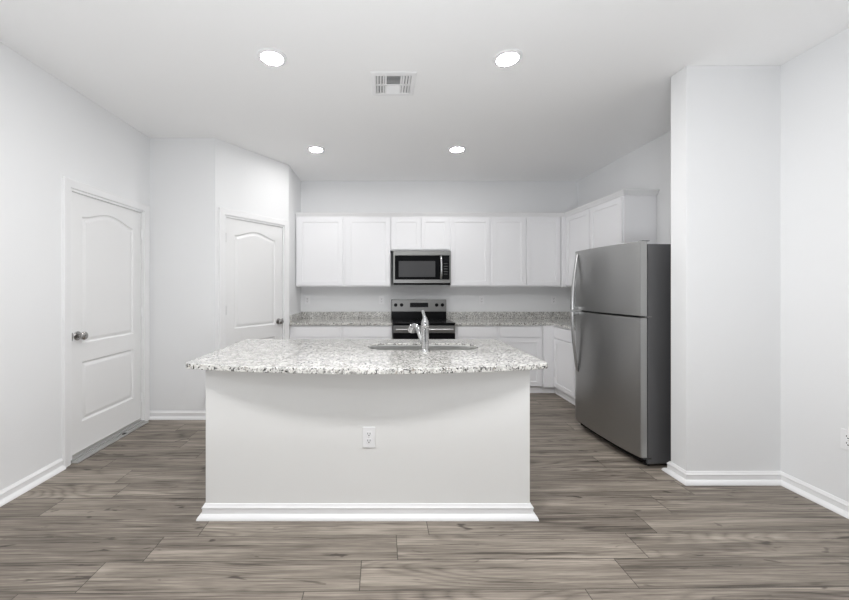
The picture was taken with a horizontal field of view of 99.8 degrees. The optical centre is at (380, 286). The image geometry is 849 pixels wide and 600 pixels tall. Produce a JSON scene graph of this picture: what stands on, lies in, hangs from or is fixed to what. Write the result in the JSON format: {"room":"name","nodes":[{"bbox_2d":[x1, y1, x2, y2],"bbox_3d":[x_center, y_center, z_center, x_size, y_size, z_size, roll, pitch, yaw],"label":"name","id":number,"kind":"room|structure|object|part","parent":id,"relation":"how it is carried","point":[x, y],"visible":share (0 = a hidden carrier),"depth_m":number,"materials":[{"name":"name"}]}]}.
{"room":"kitchen","nodes":[
{"label":"kitchen","id":0,"kind":"room"},
{"bbox_2d":[0,42,149,490],"bbox_3d":[-2.380,-0.087,0.040,0.120,2.815,7.280,0,0,0],"label":"wall","id":1,"kind":"structure","parent":0,"point":[50,131],"depth_m":2.39,"materials":[{"name":"white paint"}]},
{"bbox_2d":[0,458,65,506],"bbox_3d":[-2.302,1.280,-0.512,0.036,0.079,6.176,0,0,0],"label":"baseboard","id":2,"kind":"structure","parent":1,"relation":"attached to","point":[20,487],"depth_m":2.33,"materials":[{"name":"white paint"}]},
{"bbox_2d":[62,176,149,466],"bbox_3d":[-2.310,0.258,3.057,0.020,2.125,0.954,0,0,0],"label":"door frame","id":3,"kind":"structure","parent":1,"relation":"attached to","point":[67,183],"depth_m":2.64,"materials":[{"name":"white paint"}]},
{"bbox_2d":[71,189,148,463],"bbox_3d":[-2.345,0.292,3.057,0.166,2.055,0.814,0,0,0],"label":"door","id":4,"kind":"structure","parent":1,"relation":"in","point":[107,236],"depth_m":2.99,"materials":[{"name":"white paint"}]},
{"bbox_3d":[-2.297,0.375,2.725,0.070,0.070,0.070,0,0,0],"label":"knob","id":5,"kind":"part","parent":4,"relation":"part of","materials":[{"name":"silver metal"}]},
{"bbox_2d":[150,138,214,410],"bbox_3d":[-1.992,-0.087,3.620,0.657,2.815,0.120,0,0,0],"label":"wall","id":6,"kind":"structure","parent":0,"point":[182,170],"depth_m":3.56,"materials":[{"name":"white paint"}]},
{"bbox_2d":[149,411,205,419],"bbox_3d":[-1.992,1.280,3.542,0.657,0.079,0.036,0,0,0],"label":"baseboard","id":7,"kind":"structure","parent":6,"relation":"attached to","point":[154,415],"depth_m":3.54,"materials":[{"name":"white paint"}]},
{"bbox_2d":[215,138,288,350],"bbox_3d":[-1.441,-0.087,3.983,0.108,2.815,0.949,0,0,34],"label":"wall","id":8,"kind":"structure","parent":0,"point":[247,181],"depth_m":3.85,"materials":[{"name":"white paint"}]},
{"bbox_2d":[218,207,288,349],"bbox_3d":[-1.379,0.258,3.960,0.020,2.125,0.910,0,0,34],"label":"door frame","id":9,"kind":"structure","parent":8,"relation":"attached to","point":[222,212],"depth_m":3.63,"materials":[{"name":"white paint"}]},
{"bbox_2d":[225,216,283,346],"bbox_3d":[-1.408,0.292,3.979,0.166,2.055,0.770,0,0,34],"label":"door","id":10,"kind":"structure","parent":8,"relation":"in","point":[254,250],"depth_m":3.95,"materials":[{"name":"white paint"}]},
{"bbox_3d":[-1.195,0.408,4.209,0.070,0.070,0.070,0,0,34],"label":"knob","id":11,"kind":"part","parent":10,"relation":"part of","materials":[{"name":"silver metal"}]},
{"bbox_2d":[289,166,300,338],"bbox_3d":[-1.190,-0.087,4.676,0.120,2.815,0.662,0,0,0],"label":"wall","id":12,"kind":"structure","parent":0,"point":[294,181],"depth_m":4.58,"materials":[{"name":"white paint"}]},
{"bbox_2d":[0,0,848,180],"bbox_3d":[0.225,-1.545,0.763,5.330,0.100,8.727,0,0,0],"label":"ceiling","id":13,"kind":"structure","parent":0,"point":[590,86],"depth_m":2.41,"materials":[{"name":"white paint"}]},
{"bbox_2d":[257,48,286,66],"bbox_3d":[-0.708,-1.488,2.310,0.188,0.014,0.188,0,0,0],"label":"recessed light","id":14,"kind":"object","parent":13,"relation":"in","point":[272,57],"visible":1,"depth_m":2.29,"materials":[{"name":"white plastic"}]},
{"bbox_2d":[307,146,324,152],"bbox_3d":[-0.704,-1.488,3.846,0.188,0.014,0.188,0,0,0],"label":"recessed light","id":15,"kind":"object","parent":13,"relation":"in","point":[315,149],"visible":1,"depth_m":3.82,"materials":[{"name":"white"}]},
{"bbox_2d":[371,72,416,95],"bbox_3d":[0.090,-1.488,2.614,0.324,0.013,0.302,0,0,0],"label":"ceiling vent","id":16,"kind":"object","parent":13,"relation":"in","point":[382,83],"visible":1,"depth_m":2.60,"materials":[{"name":"white metal"}]},
{"bbox_2d":[448,146,465,152],"bbox_3d":[0.824,-1.488,3.846,0.188,0.014,0.188,0,0,0],"label":"recessed light","id":17,"kind":"object","parent":13,"relation":"in","point":[455,149],"visible":1,"depth_m":3.82,"materials":[{"name":"white"}]},
{"bbox_2d":[492,48,522,67],"bbox_3d":[0.826,-1.488,2.318,0.188,0.014,0.188,0,0,0],"label":"recessed light","id":18,"kind":"object","parent":13,"relation":"in","point":[508,57],"visible":1,"depth_m":2.30,"materials":[{"name":"white"}]},
{"bbox_2d":[0,393,848,599],"bbox_3d":[0.225,1.370,0.763,5.330,0.100,8.727,0,0,0],"label":"floor","id":19,"kind":"structure","parent":0,"point":[119,522],"depth_m":1.83,"materials":[{"name":"grey wood"}]},
{"bbox_2d":[290,326,342,338],"bbox_3d":[-0.802,0.897,4.691,0.648,0.845,0.627,0,0,0],"label":"base cabinet","id":20,"kind":"object","parent":19,"relation":"on","point":[296,332],"visible":0.3,"depth_m":4.38,"materials":[{"name":"white paint"}]},
{"bbox_3d":[-0.788,0.926,4.387,0.580,0.592,0.018,0,0,0],"label":"door","id":21,"kind":"part","parent":20,"relation":"part of","materials":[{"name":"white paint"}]},
{"bbox_2d":[289,312,391,325],"bbox_3d":[-0.494,0.411,4.688,1.269,0.126,0.636,0,0,0],"label":"countertop","id":22,"kind":"structure","parent":20,"relation":"on","point":[300,318],"depth_m":4.81,"materials":[{"name":"stone"}]},
{"bbox_2d":[196,370,538,520],"bbox_3d":[-0.076,0.890,2.425,1.934,0.860,0.849,0,0,0],"label":"kitchen island","id":23,"kind":"object","parent":19,"relation":"on","point":[280,446],"visible":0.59,"depth_m":2.04,"materials":[{"name":"white paint"}]},
{"bbox_2d":[186,339,547,373],"bbox_3d":[-0.081,0.444,2.391,2.054,0.032,1.058,0,0,0],"label":"island countertop","id":24,"kind":"structure","parent":23,"relation":"on","point":[290,356],"depth_m":2.15,"materials":[{"name":"stone"}]},
{"bbox_2d":[408,310,429,351],"bbox_3d":[0.257,0.291,2.439,0.062,0.274,0.206,0,0,-32],"label":"faucet","id":25,"kind":"object","parent":24,"relation":"on","point":[423,332],"visible":1,"depth_m":2.36,"materials":[{"name":"silver metal"}]},
{"bbox_3d":[0.252,0.320,2.442,0.038,0.135,0.161,0,0,-30],"label":"spout","id":26,"kind":"part","parent":25,"relation":"part of","materials":[{"name":"silver metal"}]},
{"bbox_3d":[0.295,0.211,2.378,0.053,0.114,0.053,0,0,0],"label":"lever","id":27,"kind":"part","parent":25,"relation":"part of","materials":[{"name":"silver metal"}]},
{"bbox_2d":[368,345,476,349],"bbox_3d":[0.297,0.529,2.558,0.845,0.174,0.345,0,0,0],"label":"sink","id":28,"kind":"object","parent":24,"relation":"in","point":[377,347],"visible":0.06,"depth_m":2.69,"materials":[{"name":"silver metal"}]},
{"bbox_3d":[-0.076,1.280,2.370,1.934,0.079,0.739,0,0,0],"label":"baseboard","id":29,"kind":"part","parent":23,"relation":"part of","materials":[{"name":"white paint"}]},
{"bbox_2d":[363,427,374,447],"bbox_3d":[-0.069,0.861,2.032,0.072,0.117,0.009,0,0,0],"label":"electrical outlet","id":30,"kind":"object","parent":23,"relation":"attached to","point":[368,432],"visible":1,"depth_m":2.03,"materials":[{"name":"white plastic"}]},
{"bbox_2d":[366,438,371,443],"bbox_3d":[-0.069,0.880,2.030,0.034,0.029,0.003,0,0,0],"label":"receptacle","id":31,"kind":"object","parent":30,"relation":"attached to","point":[368,440],"depth_m":2.03,"materials":[{"name":"grey plastic"}]},
{"bbox_2d":[343,326,391,338],"bbox_3d":[-0.169,0.897,4.691,0.615,0.845,0.627,0,0,0],"label":"base cabinet","id":32,"kind":"object","parent":19,"relation":"on","point":[349,332],"visible":0.3,"depth_m":4.38,"materials":[{"name":"white paint"}]},
{"bbox_3d":[-0.168,0.926,4.387,0.572,0.592,0.018,0,0,0],"label":"door","id":33,"kind":"part","parent":32,"relation":"part of","materials":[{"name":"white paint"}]},
{"bbox_2d":[391,299,454,338],"bbox_3d":[0.525,0.748,4.626,0.760,1.145,0.738,0,0,0],"label":"range","id":34,"kind":"object","parent":19,"relation":"on","point":[404,312],"visible":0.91,"depth_m":4.89,"materials":[{"name":"metal"}]},
{"bbox_3d":[0.525,0.259,4.911,0.754,0.163,0.008,0,0,0],"label":"control panel","id":35,"kind":"part","parent":34,"relation":"part of","materials":[{"name":"metal"}]},
{"bbox_2d":[392,318,454,323],"bbox_3d":[0.525,0.443,4.617,0.760,0.018,0.607,0,0,0],"label":"cooktop","id":36,"kind":"object","parent":34,"relation":"in","point":[394,320],"depth_m":4.47,"materials":[{"name":"grey"}]},
{"bbox_3d":[0.525,0.828,4.340,0.756,0.535,0.050,0,0,0],"label":"oven door","id":37,"kind":"part","parent":34,"relation":"part of","materials":[{"name":"black glass"}]},
{"bbox_3d":[0.525,0.515,4.339,0.756,0.086,0.052,0,0,0],"label":"door rail","id":38,"kind":"part","parent":34,"relation":"part of","materials":[{"name":"metal"}]},
{"bbox_3d":[0.525,0.514,4.285,0.690,0.025,0.058,0,0,0],"label":"handle","id":39,"kind":"part","parent":34,"relation":"part of","materials":[{"name":"silver metal"}]},
{"bbox_2d":[455,326,496,339],"bbox_3d":[1.175,0.897,4.691,0.528,0.845,0.627,0,0,0],"label":"base cabinet","id":40,"kind":"object","parent":19,"relation":"on","point":[461,332],"visible":0.2,"depth_m":4.38,"materials":[{"name":"white paint"}]},
{"bbox_3d":[1.181,0.926,4.387,0.478,0.592,0.018,0,0,0],"label":"door","id":41,"kind":"part","parent":40,"relation":"part of","materials":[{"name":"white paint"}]},
{"bbox_2d":[497,326,542,392],"bbox_3d":[1.721,0.897,4.691,0.561,0.845,0.627,0,0,0],"label":"base cabinet","id":42,"kind":"object","parent":19,"relation":"on","point":[527,339],"visible":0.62,"depth_m":4.38,"materials":[{"name":"white paint"}]},
{"bbox_3d":[1.720,0.551,4.387,0.510,0.127,0.018,0,0,0],"label":"drawer","id":43,"kind":"part","parent":42,"relation":"part of","materials":[{"name":"white paint"}]},
{"bbox_3d":[1.720,0.926,4.387,0.510,0.592,0.018,0,0,0],"label":"door","id":44,"kind":"part","parent":42,"relation":"part of","materials":[{"name":"white paint"}]},
{"bbox_2d":[541,326,574,404],"bbox_3d":[2.386,0.897,4.453,0.765,0.845,1.104,0,0,0],"label":"base cabinet","id":45,"kind":"object","parent":19,"relation":"on","point":[558,378],"visible":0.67,"depth_m":4.26,"materials":[{"name":"white paint"}]},
{"bbox_2d":[446,312,574,329],"bbox_3d":[1.839,0.411,4.238,1.859,0.126,1.536,0,0,0],"label":"countertop","id":46,"kind":"structure","parent":45,"relation":"on","point":[559,319],"depth_m":4.96,"materials":[{"name":"stone"}]},
{"bbox_3d":[2.130,0.926,4.135,0.018,0.592,0.454,0,0,0],"label":"door","id":47,"kind":"part","parent":45,"relation":"part of","materials":[{"name":"white paint"}]},
{"bbox_3d":[2.130,0.551,4.135,0.018,0.127,0.454,0,0,0],"label":"drawer","id":48,"kind":"part","parent":45,"relation":"part of","materials":[{"name":"white paint"}]},
{"bbox_2d":[574,362,574,397],"bbox_3d":[2.445,0.897,3.685,0.647,0.845,0.429,0,0,0],"label":"base cabinet","id":49,"kind":"object","parent":19,"relation":"on","point":[574,362],"visible":0.02,"depth_m":3.89,"materials":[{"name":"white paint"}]},
{"bbox_2d":[570,240,670,465],"bbox_3d":[2.210,0.489,3.002,0.838,1.660,0.787,0,0,-4],"label":"refrigerator","id":50,"kind":"object","parent":19,"relation":"on","point":[621,340],"visible":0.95,"depth_m":2.72,"materials":[{"name":"grey metal"}]},
{"bbox_3d":[1.808,0.509,3.318,0.075,0.559,0.040,0,0,-4],"label":"handle","id":51,"kind":"part","parent":50,"relation":"part of","materials":[{"name":"silver metal"}]},
{"bbox_3d":[1.808,-0.050,3.318,0.075,0.519,0.040,0,0,-4],"label":"handle","id":52,"kind":"part","parent":50,"relation":"part of","materials":[{"name":"silver metal"}]},
{"bbox_3d":[1.878,0.738,2.981,0.078,1.021,0.785,0,0,-4],"label":"door","id":53,"kind":"part","parent":50,"relation":"part of","materials":[{"name":"metal"}]},
{"bbox_3d":[1.878,-0.061,2.981,0.078,0.549,0.785,0,0,-4],"label":"freezer door","id":54,"kind":"part","parent":50,"relation":"part of","materials":[{"name":"metal"}]},
{"bbox_2d":[301,181,576,311],"bbox_3d":[0.820,-0.087,5.067,4.140,2.815,0.120,0,0,0],"label":"wall","id":55,"kind":"structure","parent":0,"point":[316,196],"depth_m":5.01,"materials":[{"name":"white paint"}]},
{"bbox_2d":[305,296,309,303],"bbox_3d":[-1.037,0.185,5.002,0.072,0.117,0.009,0,0,0],"label":"electrical outlet","id":56,"kind":"object","parent":55,"relation":"attached to","point":[307,298],"visible":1,"depth_m":5.00,"materials":[{"name":"white plastic"}]},
{"bbox_2d":[296,217,344,286],"bbox_3d":[-0.798,-0.464,4.832,0.639,0.917,0.347,0,0,0],"label":"upper cabinet","id":57,"kind":"object","parent":55,"relation":"attached to","point":[320,241],"visible":0.83,"depth_m":4.67,"materials":[{"name":"white paint"}]},
{"bbox_2d":[345,217,390,286],"bbox_3d":[-0.176,-0.464,4.832,0.603,0.917,0.347,0,0,0],"label":"upper cabinet","id":58,"kind":"object","parent":55,"relation":"attached to","point":[367,239],"visible":1,"depth_m":4.67,"materials":[{"name":"white paint"}]},
{"bbox_2d":[379,296,383,303],"bbox_3d":[0.007,0.185,5.002,0.072,0.117,0.009,0,0,0],"label":"electrical outlet","id":59,"kind":"object","parent":55,"relation":"attached to","point":[381,298],"visible":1,"depth_m":5.00,"materials":[{"name":"white plastic"}]},
{"bbox_2d":[391,217,449,252],"bbox_3d":[0.517,-0.701,4.832,0.781,0.442,0.347,0,0,0],"label":"upper cabinet","id":60,"kind":"object","parent":55,"relation":"attached to","point":[407,233],"visible":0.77,"depth_m":4.67,"materials":[{"name":"white paint"}]},
{"bbox_3d":[0.331,-0.702,4.667,0.378,0.412,0.018,0,0,0],"label":"door","id":61,"kind":"part","parent":60,"relation":"part of","materials":[{"name":"white paint"}]},
{"bbox_2d":[392,251,450,284],"bbox_3d":[0.533,-0.246,4.782,0.747,0.441,0.443,0,0,0],"label":"microwave","id":62,"kind":"object","parent":60,"relation":"attached to","point":[408,267],"visible":1,"depth_m":4.61,"materials":[{"name":"metal"}]},
{"bbox_3d":[0.470,-0.254,4.622,0.579,0.314,0.018,0,0,0],"label":"door","id":63,"kind":"part","parent":62,"relation":"part of","materials":[{"name":"black glass"}]},
{"bbox_3d":[0.780,-0.254,4.593,0.026,0.308,0.063,0,0,0],"label":"handle","id":64,"kind":"part","parent":62,"relation":"part of","materials":[{"name":"silver metal"}]},
{"bbox_3d":[0.826,-0.254,4.622,0.129,0.314,0.018,0,0,0],"label":"control panel","id":65,"kind":"part","parent":62,"relation":"part of","materials":[{"name":"black ceramic"}]},
{"bbox_3d":[0.709,-0.702,4.667,0.357,0.412,0.018,0,0,0],"label":"door","id":66,"kind":"part","parent":60,"relation":"part of","materials":[{"name":"white paint"}]},
{"bbox_2d":[445,217,489,286],"bbox_3d":[1.175,-0.464,4.832,0.533,0.917,0.347,0,0,0],"label":"upper cabinet","id":67,"kind":"object","parent":55,"relation":"attached to","point":[469,236],"visible":0.91,"depth_m":4.67,"materials":[{"name":"white paint"}]},
{"bbox_2d":[446,312,574,317],"bbox_3d":[1.839,0.394,4.238,1.859,0.092,1.536,0,0,0],"label":"backsplash","id":68,"kind":"structure","parent":55,"relation":"attached to","point":[448,314],"depth_m":4.99,"materials":[{"name":"stone"}]},
{"bbox_2d":[490,217,560,286],"bbox_3d":[1.905,-0.464,4.832,0.925,0.917,0.347,0,0,0],"label":"upper cabinet","id":69,"kind":"object","parent":55,"relation":"attached to","point":[524,251],"visible":0.85,"depth_m":4.67,"materials":[{"name":"white paint"}]},
{"bbox_3d":[1.678,-0.465,4.667,0.438,0.887,0.018,0,0,0],"label":"door","id":70,"kind":"part","parent":69,"relation":"part of","materials":[{"name":"white paint"}]},
{"bbox_3d":[2.130,-0.465,4.667,0.438,0.887,0.018,0,0,0],"label":"door","id":71,"kind":"part","parent":69,"relation":"part of","materials":[{"name":"white paint"}]},
{"bbox_2d":[551,296,555,303],"bbox_3d":[2.433,0.185,5.002,0.072,0.117,0.009,0,0,0],"label":"electrical outlet","id":72,"kind":"object","parent":55,"relation":"attached to","point":[553,298],"visible":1,"depth_m":5.00,"materials":[{"name":"white plastic"}]},
{"bbox_2d":[577,131,670,310],"bbox_3d":[2.830,-0.087,3.767,0.120,2.815,2.480,0,0,0],"label":"wall","id":73,"kind":"structure","parent":0,"point":[648,166],"depth_m":3.75,"materials":[{"name":"white paint"}]},
{"bbox_2d":[296,189,659,216],"bbox_3d":[0.826,-0.948,4.111,3.887,0.050,1.166,0,0,0],"label":"crown molding","id":74,"kind":"structure","parent":73,"relation":"attached to","point":[622,192],"depth_m":4.64,"materials":[{"name":"white paint"}]},
{"bbox_2d":[561,208,589,286],"bbox_3d":[2.569,-0.464,4.560,0.399,0.917,0.890,0,0,0],"label":"upper cabinet","id":75,"kind":"object","parent":73,"relation":"attached to","point":[575,228],"visible":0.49,"depth_m":4.53,"materials":[{"name":"white paint"}]},
{"bbox_2d":[590,195,656,248],"bbox_3d":[2.595,-0.464,3.840,0.347,0.917,0.549,0,0,0],"label":"upper cabinet","id":76,"kind":"object","parent":73,"relation":"attached to","point":[625,218],"visible":0.56,"depth_m":3.57,"materials":[{"name":"white paint"}]},
{"bbox_3d":[2.430,-0.465,3.840,0.018,0.887,0.534,0,0,0],"label":"door","id":77,"kind":"part","parent":76,"relation":"part of","materials":[{"name":"white paint"}]},
{"bbox_2d":[671,66,779,470],"bbox_3d":[2.475,-0.087,2.461,0.829,2.815,0.132,0,0,0],"label":"wall","id":78,"kind":"structure","parent":0,"point":[725,120],"depth_m":2.40,"materials":[{"name":"white paint"}]},
{"bbox_2d":[780,28,848,501],"bbox_3d":[2.755,-0.087,-0.603,0.120,2.815,5.995,0,0,0],"label":"wall","id":79,"kind":"structure","parent":0,"point":[814,84],"depth_m":2.21,"materials":[{"name":"white paint"}]},
{"bbox_2d":[662,461,848,518],"bbox_3d":[2.360,1.280,-0.518,0.670,0.079,6.163,0,0,0],"label":"baseboard","id":80,"kind":"structure","parent":79,"relation":"attached to","point":[831,502],"depth_m":2.37,"materials":[{"name":"white paint"}]},
{"bbox_2d":[841,428,848,450],"bbox_3d":[2.690,0.883,2.042,0.009,0.117,0.072,0,0,0],"label":"electrical outlet","id":81,"kind":"object","parent":79,"relation":"attached to","point":[844,433],"visible":1,"depth_m":2.06,"materials":[{"name":"white plastic"}]}
]}

